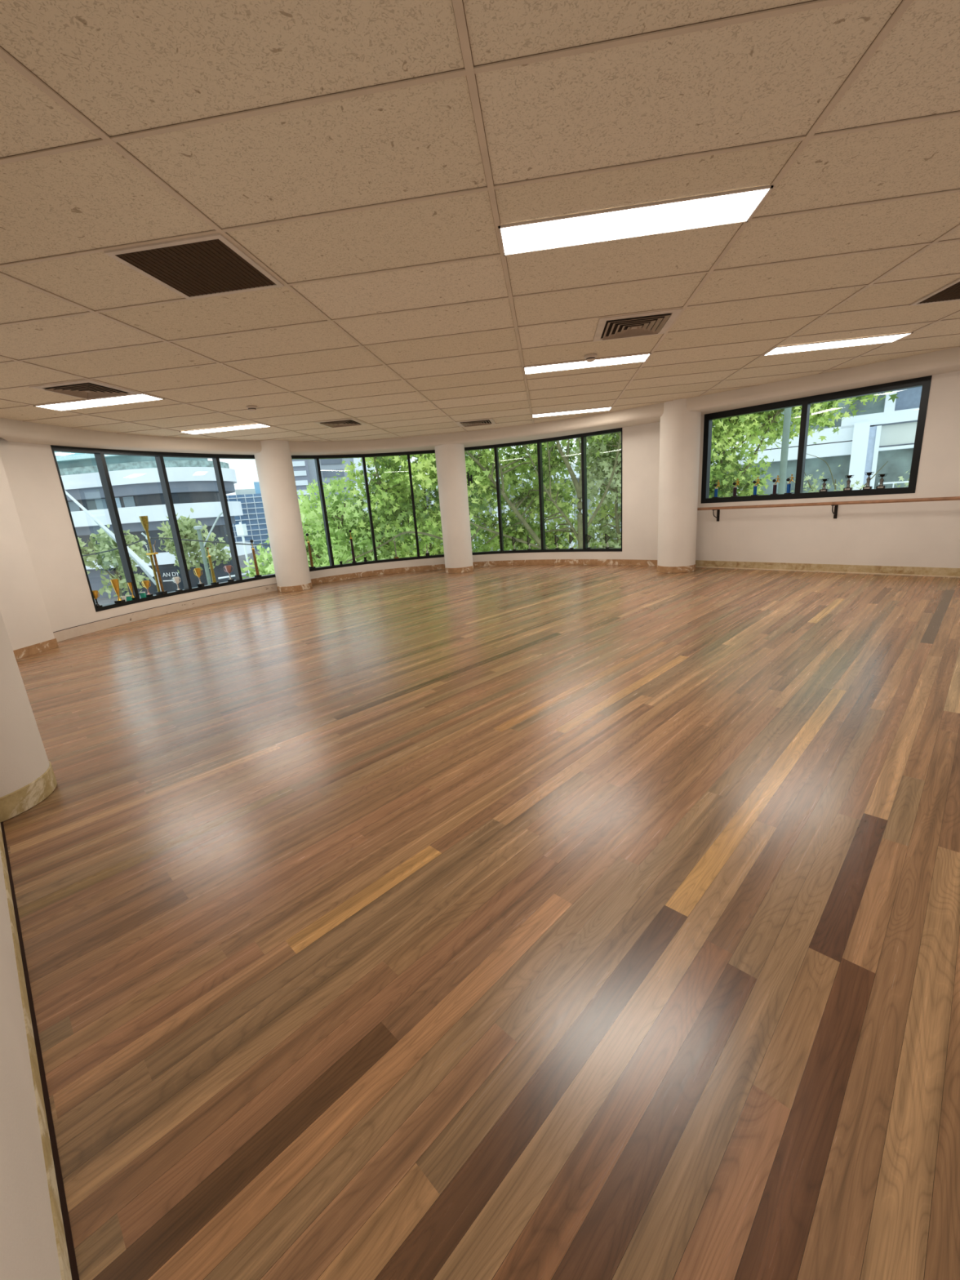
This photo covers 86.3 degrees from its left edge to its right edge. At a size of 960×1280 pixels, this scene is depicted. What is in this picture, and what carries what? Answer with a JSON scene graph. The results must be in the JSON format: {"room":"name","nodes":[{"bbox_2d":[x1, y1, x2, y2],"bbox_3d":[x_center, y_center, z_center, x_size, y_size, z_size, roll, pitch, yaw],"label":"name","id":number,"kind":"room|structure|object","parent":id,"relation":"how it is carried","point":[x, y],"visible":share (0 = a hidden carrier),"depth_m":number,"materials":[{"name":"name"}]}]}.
{"room":"exercise studio","nodes":[
{"label":"exercise studio","id":0,"kind":"room"},
{"bbox_2d":[0,455,54,650],"bbox_3d":[-5.913,0.112,1.921,0.555,3.250,8.240,-2,15,8],"label":"wall","id":1,"kind":"structure","parent":0,"point":[23,610],"depth_m":5.68,"materials":[{"name":"paint"}]},
{"bbox_2d":[13,638,58,659],"bbox_3d":[-5.680,1.131,2.205,0.264,0.104,8.197,-2,15,8],"label":"baseboard","id":2,"kind":"structure","parent":1,"relation":"attached to","point":[23,652],"depth_m":5.84,"materials":[{"name":"brown wood"}]},
{"bbox_2d":[0,851,61,1279],"bbox_3d":[-1.488,-0.172,1.151,2.700,2.568,0.120,11,21,44],"label":"wall","id":3,"kind":"structure","parent":0,"point":[28,1242],"depth_m":0.92,"materials":[{"name":"paint"}]},
{"bbox_2d":[0,822,71,1279],"bbox_3d":[-1.356,1.013,1.517,2.700,0.074,0.004,11,21,44],"label":"baseboard","id":4,"kind":"structure","parent":3,"relation":"attached to","point":[64,1261],"depth_m":1.18,"materials":[{"name":"brown wood"}]},
{"bbox_2d":[0,821,79,1279],"bbox_3d":[-1.349,1.046,1.531,2.700,0.004,0.009,11,21,44],"label":"trim","id":5,"kind":"structure","parent":3,"relation":"attached to","point":[73,1268],"depth_m":1.23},
{"bbox_2d":[0,421,660,631],"bbox_3d":[-1.759,-2.034,8.727,9.551,3.250,3.617,-10,16,-19],"label":"wall","id":6,"kind":"structure","parent":0,"point":[31,472],"depth_m":6.73,"materials":[{"name":"paint"}]},
{"bbox_2d":[50,444,275,612],"bbox_3d":[-4.600,-1.822,8.004,0.307,2.122,3.226,4,17,29],"label":"window","id":7,"kind":"structure","parent":6,"relation":"in","point":[99,454],"depth_m":7.70,"materials":[{"name":"black metal"}]},
{"bbox_2d":[92,590,102,607],"bbox_3d":[-5.202,-0.555,6.932,0.099,0.225,0.111,-17,19,-39],"label":"trophy cup","id":8,"kind":"object","parent":7,"relation":"on","point":[95,592],"visible":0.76,"depth_m":6.92,"materials":[{"name":"gold metal"}]},
{"bbox_2d":[92,590,97,599],"bbox_3d":[-5.206,-0.609,6.917,0.090,0.112,0.089,-2,15,8],"label":"bowl","id":9,"kind":"object","parent":8,"relation":"on","point":[95,592],"depth_m":6.90,"materials":[{"name":"gold metal"}]},
{"bbox_2d":[110,578,125,603],"bbox_3d":[-5.112,-0.692,7.211,0.100,0.330,0.100,-2,15,8],"label":"trophy cup","id":10,"kind":"object","parent":7,"relation":"on","point":[114,582],"visible":1,"depth_m":7.19,"materials":[{"name":"gold metal"}]},
{"bbox_2d":[110,578,121,600],"bbox_3d":[-5.113,-0.706,7.207,0.100,0.300,0.100,-2,15,8],"label":"bowl","id":11,"kind":"object","parent":10,"relation":"on","point":[114,582],"depth_m":7.18,"materials":[{"name":"gold metal"}]},
{"bbox_2d":[125,595,132,600],"bbox_3d":[-5.062,-0.607,7.380,0.060,0.072,0.044,-7,15,-9],"label":"gift box","id":12,"kind":"object","parent":7,"relation":"on","point":[128,597],"visible":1,"depth_m":7.37,"materials":[{"name":"teal"}]},
{"bbox_2d":[127,582,136,599],"bbox_3d":[-5.043,-0.712,7.422,0.100,0.250,0.080,-2,15,8],"label":"trophy cup","id":13,"kind":"object","parent":7,"relation":"on","point":[133,597],"visible":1,"depth_m":7.40,"materials":[{"name":"gold metal"}]},
{"bbox_2d":[139,591,146,597],"bbox_3d":[-4.980,-0.668,7.567,0.060,0.082,0.044,-7,15,-9],"label":"gift box","id":14,"kind":"object","parent":7,"relation":"on","point":[143,594],"visible":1,"depth_m":7.55,"materials":[{"name":"teal"}]},
{"bbox_2d":[141,580,153,596],"bbox_3d":[-4.951,-0.764,7.620,0.099,0.235,0.111,-17,19,-39],"label":"trophy cup","id":15,"kind":"object","parent":7,"relation":"on","point":[146,583],"visible":1,"depth_m":7.60,"materials":[{"name":"gold metal"}]},
{"bbox_2d":[142,580,149,588],"bbox_3d":[-4.955,-0.821,7.605,0.090,0.118,0.089,-2,15,8],"label":"bowl","id":16,"kind":"object","parent":15,"relation":"on","point":[146,583],"depth_m":7.58,"materials":[{"name":"gold metal"}]},
{"bbox_2d":[138,515,167,595],"bbox_3d":[-4.900,-1.260,7.663,0.208,1.160,0.108,-2,15,8],"label":"trophy","id":17,"kind":"object","parent":7,"relation":"on","point":[144,519],"visible":1,"depth_m":7.66,"materials":[{"name":"gold plastic"}]},
{"bbox_2d":[138,515,148,533],"bbox_3d":[-4.932,-1.694,7.546,0.110,0.260,0.108,-2,15,8],"label":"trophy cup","id":18,"kind":"object","parent":17,"relation":"on","point":[144,519],"depth_m":7.51,"materials":[{"name":"gold metal"}]},
{"bbox_2d":[146,552,158,555],"bbox_3d":[-4.902,-1.292,7.655,0.130,0.025,0.080,-2,15,8],"label":"shelf","id":19,"kind":"object","parent":17,"relation":"attached to","point":[148,553],"depth_m":7.62,"materials":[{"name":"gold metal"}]},
{"bbox_2d":[172,576,182,591],"bbox_3d":[-4.744,-0.879,8.027,0.099,0.215,0.111,-17,19,-39],"label":"trophy cup","id":20,"kind":"object","parent":7,"relation":"on","point":[176,580],"visible":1,"depth_m":8.01,"materials":[{"name":"silver metal"}]},
{"bbox_2d":[172,576,179,583],"bbox_3d":[-4.748,-0.931,8.013,0.090,0.108,0.089,-2,15,8],"label":"bowl","id":21,"kind":"object","parent":20,"relation":"on","point":[176,580],"depth_m":7.99,"materials":[{"name":"silver ceramic"}]},
{"bbox_2d":[193,568,204,586],"bbox_3d":[-4.568,-1.017,8.326,0.099,0.300,0.111,-17,19,-39],"label":"trophy cup","id":22,"kind":"object","parent":7,"relation":"on","point":[197,571],"visible":1,"depth_m":8.30,"materials":[{"name":"gold metal"}]},
{"bbox_2d":[194,568,200,577],"bbox_3d":[-4.573,-1.090,8.307,0.090,0.150,0.089,-2,15,8],"label":"bowl","id":23,"kind":"object","parent":22,"relation":"on","point":[197,571],"depth_m":8.28,"materials":[{"name":"gold metal"}]},
{"bbox_2d":[206,546,218,584],"bbox_3d":[-4.455,-1.230,8.482,0.100,0.612,0.060,-2,15,8],"label":"trophy","id":24,"kind":"object","parent":7,"relation":"on","point":[214,580],"visible":1,"depth_m":8.49,"materials":[{"name":"gold plastic"}]},
{"bbox_2d":[223,564,234,582],"bbox_3d":[-4.287,-1.139,8.758,0.142,0.270,0.109,11,21,43],"label":"trophy cup","id":25,"kind":"object","parent":7,"relation":"on","point":[228,567],"visible":1,"depth_m":8.73,"materials":[{"name":"metal"}]},
{"bbox_2d":[224,564,231,573],"bbox_3d":[-4.292,-1.204,8.740,0.110,0.135,0.108,-2,15,8],"label":"bowl","id":26,"kind":"object","parent":25,"relation":"on","point":[228,568],"depth_m":8.71,"materials":[{"name":"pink metal"}]},
{"bbox_2d":[249,539,261,577],"bbox_3d":[-4.001,-1.453,9.093,0.100,0.660,0.060,-2,15,8],"label":"trophy","id":27,"kind":"object","parent":7,"relation":"on","point":[257,573],"visible":1,"depth_m":9.10,"materials":[{"name":"gold plastic"}]},
{"bbox_2d":[53,583,277,642],"bbox_3d":[-4.635,-0.465,7.788,0.364,0.124,4.269,3,17,24],"label":"baseboard","id":28,"kind":"structure","parent":6,"relation":"attached to","point":[62,635],"depth_m":7.67,"materials":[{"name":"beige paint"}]},
{"bbox_2d":[291,449,444,571],"bbox_3d":[-2.151,-2.577,10.128,3.215,2.122,0.454,-10,16,-19],"label":"window","id":29,"kind":"structure","parent":6,"relation":"in","point":[362,456],"depth_m":10.10,"materials":[{"name":"black metal"}]},
{"bbox_2d":[305,533,315,568],"bbox_3d":[-3.271,-1.712,9.834,0.100,0.669,0.060,-2,15,8],"label":"trophy","id":30,"kind":"object","parent":29,"relation":"on","point":[306,534],"visible":0.99,"depth_m":9.84,"materials":[{"name":"gold plastic"}]},
{"bbox_2d":[348,529,356,563],"bbox_3d":[-2.567,-1.879,10.279,0.070,0.658,0.060,-2,15,8],"label":"trophy","id":31,"kind":"object","parent":29,"relation":"on","point":[349,531],"visible":1,"depth_m":10.28,"materials":[{"name":"black plastic"}]},
{"bbox_2d":[392,538,399,558],"bbox_3d":[-1.746,-1.886,10.573,0.105,0.401,0.060,-2,15,8],"label":"trophy","id":32,"kind":"object","parent":29,"relation":"on","point":[396,557],"visible":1,"depth_m":10.57,"materials":[{"name":"brown metal"}]},
{"bbox_2d":[0,346,959,455],"bbox_3d":[-1.276,-2.443,4.973,15.362,0.193,10.221,-10,16,-22],"label":"bulkhead","id":33,"kind":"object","parent":6,"relation":"attached to","point":[944,361],"depth_m":7.25,"materials":[{"name":"beige paint"}]},
{"bbox_2d":[311,559,657,584],"bbox_3d":[-0.029,-1.381,9.957,6.840,0.104,1.565,-2,15,8],"label":"baseboard","id":34,"kind":"structure","parent":6,"relation":"attached to","point":[540,562],"depth_m":10.29,"materials":[{"name":"brown wood"}]},
{"bbox_2d":[464,427,622,555],"bbox_3d":[1.139,-2.761,9.909,3.271,2.122,0.360,3,17,25],"label":"window","id":35,"kind":"structure","parent":6,"relation":"in","point":[584,464],"depth_m":9.83,"materials":[{"name":"black metal"}]},
{"bbox_2d":[466,472,472,485],"bbox_3d":[-0.198,-3.208,10.221,0.090,0.250,0.040,-1,15,11],"label":"window latch","id":36,"kind":"structure","parent":35,"relation":"attached to","point":[468,473],"depth_m":10.21,"materials":[{"name":"black plastic"}]},
{"bbox_2d":[526,536,531,550],"bbox_3d":[0.996,-1.963,10.342,0.094,0.280,0.040,4,17,29],"label":"trophy","id":37,"kind":"object","parent":35,"relation":"on","point":[529,540],"visible":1,"depth_m":10.33,"materials":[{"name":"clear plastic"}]},
{"bbox_2d":[554,534,559,549],"bbox_3d":[1.519,-1.931,10.079,0.094,0.280,0.040,4,17,29],"label":"trophy","id":38,"kind":"object","parent":35,"relation":"on","point":[557,538],"visible":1,"depth_m":10.07,"materials":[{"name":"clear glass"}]},
{"bbox_2d":[568,534,573,549],"bbox_3d":[1.775,-1.907,9.922,0.094,0.280,0.040,4,17,29],"label":"trophy","id":39,"kind":"object","parent":35,"relation":"on","point":[571,538],"visible":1,"depth_m":9.91,"materials":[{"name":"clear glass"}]},
{"bbox_2d":[586,533,591,548],"bbox_3d":[2.071,-1.878,9.732,0.094,0.280,0.040,4,17,29],"label":"trophy","id":40,"kind":"object","parent":35,"relation":"on","point":[588,537],"visible":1,"depth_m":9.72,"materials":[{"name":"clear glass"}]},
{"bbox_2d":[604,533,609,548],"bbox_3d":[2.373,-1.844,9.524,0.094,0.280,0.040,4,17,29],"label":"trophy","id":41,"kind":"object","parent":35,"relation":"on","point":[606,536],"visible":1,"depth_m":9.52,"materials":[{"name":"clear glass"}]},
{"bbox_2d":[0,0,959,441],"bbox_3d":[1.017,-2.128,2.860,12.966,0.001,12.857,-2,15,8],"label":"ceiling","id":42,"kind":"structure","parent":0,"point":[126,66],"depth_m":2.10,"materials":[{"name":"tile"}]},
{"bbox_2d":[29,379,140,399],"bbox_3d":[-3.553,-2.257,4.639,0.580,0.021,0.580,-2,15,8],"label":"ceiling vent","id":43,"kind":"object","parent":42,"relation":"in","point":[87,388],"visible":1,"depth_m":4.59,"materials":[{"name":"brown metal"}]},
{"bbox_2d":[33,393,164,411],"bbox_3d":[-3.795,-2.372,5.109,1.196,0.010,0.296,-2,15,8],"label":"recessed light","id":44,"kind":"object","parent":42,"relation":"in","point":[138,397],"visible":0.99,"depth_m":5.10,"materials":[{"name":"white paint"}]},
{"bbox_2d":[103,233,284,299],"bbox_3d":[-1.402,-1.867,2.584,0.580,0.010,0.580,-2,15,8],"label":"ceiling vent","id":45,"kind":"object","parent":42,"relation":"in","point":[206,265],"visible":1,"depth_m":2.54,"materials":[{"name":"black metal"}]},
{"bbox_2d":[180,422,271,434],"bbox_3d":[-3.534,-2.934,7.115,1.196,0.010,0.296,-2,15,8],"label":"recessed light","id":46,"kind":"object","parent":42,"relation":"in","point":[251,425],"visible":1,"depth_m":7.09,"materials":[{"name":"white paint"}]},
{"bbox_2d":[246,405,257,411],"bbox_3d":[-2.601,-2.636,5.838,0.116,0.051,0.116,-2,15,8],"label":"smoke detector","id":47,"kind":"object","parent":42,"relation":"attached to","point":[251,408],"visible":1,"depth_m":5.81,"materials":[{"name":"white paint"}]},
{"bbox_2d":[312,417,367,427],"bbox_3d":[-1.993,-3.103,7.339,0.580,0.021,0.580,-2,15,8],"label":"ceiling vent","id":48,"kind":"object","parent":42,"relation":"in","point":[344,422],"visible":1,"depth_m":7.29,"materials":[{"name":"white metal"}]},
{"bbox_2d":[455,418,495,426],"bbox_3d":[-0.062,-3.488,8.236,0.580,0.021,0.580,-2,15,8],"label":"ceiling vent","id":49,"kind":"object","parent":42,"relation":"in","point":[486,421],"visible":1,"depth_m":8.19,"materials":[{"name":"beige metal"}]},
{"bbox_2d":[0,0,959,441],"bbox_3d":[1.020,-2.117,2.835,12.918,0.005,12.803,-2,15,8],"label":"grid","id":50,"kind":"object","parent":42,"relation":"attached to","point":[469,71],"depth_m":2.26,"materials":[{"name":"beige metal"}]},
{"bbox_2d":[532,406,612,417],"bbox_3d":[1.403,-3.506,7.883,1.196,0.010,0.296,-2,15,8],"label":"recessed light","id":51,"kind":"object","parent":42,"relation":"in","point":[602,409],"visible":1,"depth_m":7.87,"materials":[{"name":"white paint"}]},
{"bbox_2d":[523,352,651,374],"bbox_3d":[1.030,-2.704,5.016,1.196,0.010,0.296,-2,15,8],"label":"recessed light","id":52,"kind":"object","parent":42,"relation":"in","point":[637,357],"visible":0.94,"depth_m":5.01,"materials":[{"name":"white paint"}]},
{"bbox_2d":[584,353,596,362],"bbox_3d":[1.026,-2.609,4.746,0.116,0.051,0.116,-2,15,8],"label":"smoke detector","id":53,"kind":"object","parent":42,"relation":"attached to","point":[589,357],"visible":1,"depth_m":4.71,"materials":[{"name":"white paint"}]},
{"bbox_2d":[497,184,773,256],"bbox_3d":[0.695,-1.982,2.436,1.196,0.010,0.296,-2,15,8],"label":"recessed light","id":54,"kind":"object","parent":42,"relation":"in","point":[737,206],"visible":1,"depth_m":2.42,"materials":[{"name":"white paint"}]},
{"bbox_2d":[592,308,682,342],"bbox_3d":[1.197,-2.429,3.973,0.580,0.021,0.580,-2,15,8],"label":"ceiling vent","id":55,"kind":"object","parent":42,"relation":"in","point":[656,322],"visible":1,"depth_m":3.93,"materials":[{"name":"metal"}]},
{"bbox_2d":[762,332,913,355],"bbox_3d":[3.443,-2.870,4.970,1.196,0.010,0.296,-2,15,8],"label":"recessed light","id":56,"kind":"object","parent":42,"relation":"in","point":[892,337],"visible":1,"depth_m":4.95,"materials":[{"name":"white paint"}]},
{"bbox_2d":[909,278,959,306],"bbox_3d":[3.572,-2.519,3.638,0.580,0.010,0.580,-2,15,8],"label":"ceiling vent","id":57,"kind":"object","parent":42,"relation":"in","point":[951,291],"visible":1,"depth_m":3.79,"materials":[{"name":"metal"}]},
{"bbox_2d":[3,564,959,1279],"bbox_3d":[1.103,0.199,4.005,13.478,0.001,13.668,-2,15,8],"label":"floor","id":58,"kind":"structure","parent":0,"point":[516,922],"depth_m":1.64,"materials":[{"name":"brown wood"}]},
{"bbox_2d":[0,611,57,822],"bbox_3d":[-2.610,-0.382,2.273,0.582,2.548,0.582,-2,15,8],"label":"column","id":59,"kind":"structure","parent":58,"relation":"on","point":[27,775],"depth_m":2.51,"materials":[{"name":"paint"}]},
{"bbox_2d":[253,440,312,591],"bbox_3d":[-3.497,-2.164,9.109,0.606,2.548,0.606,-2,15,8],"label":"column","id":60,"kind":"structure","parent":58,"relation":"on","point":[274,466],"depth_m":8.88,"materials":[{"name":"paint"}]},
{"bbox_2d":[434,444,473,573],"bbox_3d":[-0.500,-2.609,9.937,0.570,2.548,0.570,-2,15,8],"label":"column","id":61,"kind":"structure","parent":58,"relation":"on","point":[450,458],"depth_m":9.73,"materials":[{"name":"paint"}]},
{"bbox_2d":[657,398,701,573],"bbox_3d":[3.121,-2.369,8.058,0.592,2.548,0.592,-2,15,8],"label":"column","id":62,"kind":"structure","parent":58,"relation":"on","point":[680,427],"depth_m":7.84,"materials":[{"name":"paint"}]},
{"bbox_2d":[695,370,959,568],"bbox_3d":[5.524,-1.931,6.351,0.177,3.250,6.690,-18,20,-41],"label":"wall","id":63,"kind":"structure","parent":0,"point":[922,534],"depth_m":6.80,"materials":[{"name":"paint"}]},
{"bbox_2d":[701,375,932,503],"bbox_3d":[4.488,-2.677,7.187,0.125,1.340,2.674,-18,20,-41],"label":"window","id":64,"kind":"structure","parent":63,"relation":"in","point":[925,381],"depth_m":7.03,"materials":[{"name":"black metal"}]},
{"bbox_2d":[711,480,719,497],"bbox_3d":[3.739,-2.387,8.091,0.064,0.267,0.105,-18,20,-41],"label":"trophy","id":65,"kind":"object","parent":64,"relation":"on","point":[718,482],"visible":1,"depth_m":8.08,"materials":[{"name":"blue plastic"}]},
{"bbox_2d":[730,478,739,497],"bbox_3d":[3.938,-2.346,7.886,0.064,0.267,0.105,-18,20,-41],"label":"trophy","id":66,"kind":"object","parent":64,"relation":"on","point":[735,488],"visible":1,"depth_m":7.88,"materials":[{"name":"black plastic"}]},
{"bbox_2d":[751,476,759,495],"bbox_3d":[4.139,-2.305,7.680,0.064,0.267,0.105,-18,20,-41],"label":"trophy","id":67,"kind":"object","parent":64,"relation":"on","point":[755,486],"visible":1,"depth_m":7.67,"materials":[{"name":"black plastic"}]},
{"bbox_2d":[770,475,780,494],"bbox_3d":[4.324,-2.267,7.489,0.064,0.267,0.105,-18,20,-41],"label":"trophy","id":68,"kind":"object","parent":64,"relation":"on","point":[775,486],"visible":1,"depth_m":7.48,"materials":[{"name":"black plastic"}]},
{"bbox_2d":[784,474,794,493],"bbox_3d":[4.450,-2.241,7.358,0.064,0.267,0.105,-18,20,-41],"label":"trophy","id":69,"kind":"object","parent":64,"relation":"on","point":[788,484],"visible":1,"depth_m":7.35,"materials":[{"name":"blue plastic"}]},
{"bbox_2d":[819,478,829,492],"bbox_3d":[4.754,-2.135,7.067,0.066,0.171,0.107,-18,20,-41],"label":"trophy","id":70,"kind":"object","parent":64,"relation":"on","point":[824,489],"visible":1,"depth_m":7.06,"materials":[{"name":"black plastic"}]},
{"bbox_2d":[843,475,853,490],"bbox_3d":[4.945,-2.108,6.867,0.066,0.196,0.107,-18,20,-41],"label":"trophy","id":71,"kind":"object","parent":64,"relation":"on","point":[848,482],"visible":1,"depth_m":6.85,"materials":[{"name":"black plastic"}]},
{"bbox_2d":[862,471,874,489],"bbox_3d":[5.092,-2.087,6.711,0.066,0.216,0.107,-18,20,-41],"label":"trophy","id":72,"kind":"object","parent":64,"relation":"on","point":[868,486],"visible":1,"depth_m":6.70,"materials":[{"name":"black plastic"}]},
{"bbox_2d":[875,473,887,488],"bbox_3d":[5.191,-2.051,6.615,0.066,0.181,0.107,-18,20,-41],"label":"trophy","id":73,"kind":"object","parent":64,"relation":"on","point":[881,486],"visible":1,"depth_m":6.60,"materials":[{"name":"black plastic"}]},
{"bbox_2d":[695,560,959,577],"bbox_3d":[5.537,-0.891,6.568,0.012,0.097,6.688,-18,20,-41],"label":"baseboard","id":74,"kind":"structure","parent":63,"relation":"attached to","point":[805,566],"depth_m":7.13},
{"bbox_2d":[697,496,959,521],"bbox_3d":[5.162,-1.678,6.542,0.221,0.232,5.000,-18,20,-41],"label":"ballet barre","id":75,"kind":"object","parent":63,"relation":"attached to","point":[835,504],"visible":0.97,"depth_m":6.89,"materials":[{"name":"brown wood"}]},
{"label":"outside","id":76,"kind":"structure","parent":0,"visible":0},
{"bbox_2d":[777,407,791,493],"bbox_3d":[6.079,-0.616,10.653,0.280,8.000,0.280,-2,15,8],"label":"pole","id":77,"kind":"object","parent":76,"point":[787,415],"visible":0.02,"depth_m":9.80,"materials":[{"name":"grey metal"}]},
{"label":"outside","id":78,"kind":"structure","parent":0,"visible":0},
{"bbox_2d":[93,549,351,605],"bbox_3d":[-1.774,-20.031,100.588,250.000,0.300,177.500,-2,15,8],"label":"ground","id":79,"kind":"structure","parent":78,"point":[102,601],"depth_m":72.74,"materials":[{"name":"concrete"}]},
{"bbox_2d":[64,489,160,590],"bbox_3d":[-17.122,-2.962,24.476,2.928,8.626,0.280,-15,19,-36],"label":"strut","id":80,"kind":"object","parent":79,"relation":"on","point":[146,569],"visible":0.51,"depth_m":24.48,"materials":[{"name":"white metal"}]},
{"bbox_2d":[77,524,152,599],"bbox_3d":[-20.738,-2.937,28.353,5.256,7.081,2.966,-10,16,-20],"label":"tree","id":81,"kind":"object","parent":79,"relation":"on","point":[108,543],"visible":0.52,"depth_m":27.81,"materials":[{"name":"green plant"}]},
{"bbox_2d":[54,451,252,598],"bbox_3d":[-55.184,-17.301,67.434,63.290,19.300,35.600,-2,15,8],"label":"office building","id":82,"kind":"structure","parent":79,"relation":"on","point":[135,483],"depth_m":48.87,"materials":[{"name":"beige stone"}]},
{"bbox_2d":[67,501,80,511],"bbox_3d":[-39.422,-12.973,49.703,1.100,0.950,0.080,-2,15,8],"label":"window blind","id":83,"kind":"object","parent":82,"relation":"hanging from","point":[73,507],"depth_m":49.67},
{"bbox_2d":[94,498,107,509],"bbox_3d":[-36.453,-13.080,49.287,1.100,0.950,0.080,-2,15,8],"label":"window blind","id":84,"kind":"object","parent":82,"relation":"hanging from","point":[100,504],"depth_m":49.25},
{"bbox_2d":[115,497,121,507],"bbox_3d":[-34.968,-13.133,49.079,1.100,0.950,0.080,-2,15,8],"label":"window blind","id":85,"kind":"object","parent":82,"relation":"hanging from","point":[118,500],"depth_m":48.99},
{"bbox_2d":[122,496,135,506],"bbox_3d":[-33.484,-13.187,48.871,1.100,0.950,0.080,-2,15,8],"label":"window blind","id":86,"kind":"object","parent":82,"relation":"hanging from","point":[128,501],"depth_m":48.83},
{"bbox_2d":[156,507,231,589],"bbox_3d":[-18.074,-4.710,33.225,4.210,7.584,3.142,-12,17,-27],"label":"tree","id":87,"kind":"object","parent":79,"relation":"on","point":[187,531],"visible":0.7,"depth_m":32.44,"materials":[{"name":"green plant"}]},
{"bbox_2d":[193,511,222,584],"bbox_3d":[-12.580,-2.699,25.160,1.602,7.118,0.392,-14,18,-32],"label":"street lamp","id":88,"kind":"object","parent":79,"relation":"on","point":[197,528],"visible":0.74,"depth_m":24.35,"materials":[{"name":"grey metal"}]},
{"bbox_2d":[217,521,250,578],"bbox_3d":[-10.680,-2.171,23.872,2.452,6.500,0.397,-7,15,-11],"label":"signal pole","id":89,"kind":"object","parent":79,"relation":"on","point":[241,529],"visible":0.52,"depth_m":23.17,"materials":[{"name":"white metal"}]},
{"bbox_2d":[226,481,271,551],"bbox_3d":[-46.062,-27.726,113.889,21.589,13.900,19.609,-2,15,8],"label":"glass tower","id":90,"kind":"structure","parent":79,"relation":"on","point":[254,517],"depth_m":107.02,"materials":[{"name":"blue glass"}]},
{"bbox_2d":[240,542,273,578],"bbox_3d":[-8.726,-1.772,23.765,4.020,5.511,3.373,-2,15,8],"label":"tree","id":91,"kind":"object","parent":79,"relation":"on","point":[262,571],"visible":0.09,"depth_m":22.84,"materials":[{"name":"green plant"}]},
{"bbox_2d":[292,457,374,548],"bbox_3d":[-26.691,-27.585,88.089,18.826,24.300,17.714,-2,15,8],"label":"tower","id":92,"kind":"structure","parent":79,"relation":"on","point":[304,470],"depth_m":84.00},
{"bbox_2d":[261,473,412,573],"bbox_3d":[-3.970,-1.059,15.635,5.077,7.694,4.048,-9,16,-16],"label":"street tree","id":93,"kind":"object","parent":79,"relation":"on","point":[341,519],"visible":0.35,"depth_m":14.38,"materials":[{"name":"green plant"}]},
{"bbox_2d":[333,447,507,562],"bbox_3d":[-1.285,-2.256,15.206,5.375,9.846,4.568,-8,16,-14],"label":"street tree","id":94,"kind":"object","parent":79,"relation":"on","point":[397,486],"visible":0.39,"depth_m":13.92,"materials":[{"name":"green plant"}]},
{"bbox_2d":[428,440,577,555],"bbox_3d":[0.808,-2.420,15.406,4.872,9.778,3.634,-4,15,2],"label":"street tree","id":95,"kind":"object","parent":79,"relation":"on","point":[509,477],"visible":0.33,"depth_m":14.51,"materials":[{"name":"green plant"}]},
{"bbox_2d":[354,449,747,554],"bbox_3d":[4.269,-6.789,33.606,22.000,8.200,9.200,-1,15,11],"label":"building","id":96,"kind":"structure","parent":79,"relation":"on","point":[740,462],"depth_m":29.59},
{"bbox_2d":[494,431,621,550],"bbox_3d":[2.592,-2.631,14.888,4.582,10.174,2.926,-2,15,8],"label":"street tree","id":97,"kind":"object","parent":79,"relation":"on","point":[578,535],"visible":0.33,"depth_m":14.17,"materials":[{"name":"green plant"}]},
{"bbox_2d":[567,432,621,548],"bbox_3d":[4.257,-2.552,14.737,3.594,9.863,3.411,-2,15,8],"label":"street tree","id":98,"kind":"object","parent":79,"relation":"on","point":[615,488],"visible":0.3,"depth_m":13.80,"materials":[{"name":"green plant"}]},
{"bbox_2d":[709,391,898,497],"bbox_3d":[7.191,-2.296,13.246,6.049,9.730,3.474,2,16,21],"label":"street tree","id":99,"kind":"object","parent":79,"relation":"on","point":[726,432],"visible":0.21,"depth_m":12.06,"materials":[{"name":"green plant"}]},
{"bbox_2d":[745,386,922,495],"bbox_3d":[14.927,-3.601,15.818,12.400,9.800,2.800,7,18,35],"label":"building","id":100,"kind":"structure","parent":79,"relation":"on","point":[864,442],"depth_m":16.90,"materials":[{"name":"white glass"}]},
{"bbox_2d":[893,471,910,487],"bbox_3d":[13.632,-4.554,15.174,2.404,1.959,1.613,-2,15,8],"label":"shrub","id":101,"kind":"object","parent":100,"relation":"on","point":[900,477],"visible":0.02,"depth_m":15.37,"materials":[{"name":"green plant"}]},
{"bbox_2d":[787,453,888,492],"bbox_3d":[10.571,-2.032,16.001,2.460,7.305,1.714,-8,16,-14],"label":"shrub","id":102,"kind":"object","parent":79,"relation":"on","point":[815,481],"visible":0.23,"depth_m":15.19,"materials":[{"name":"green plant"}]},
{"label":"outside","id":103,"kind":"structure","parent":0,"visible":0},
{"bbox_2d":[82,532,384,556],"bbox_3d":[-10.081,-3.036,16.697,14.711,1.057,0.692,-12,17,-26],"label":"overhead cable","id":104,"kind":"object","parent":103,"point":[142,533],"visible":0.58,"depth_m":16.72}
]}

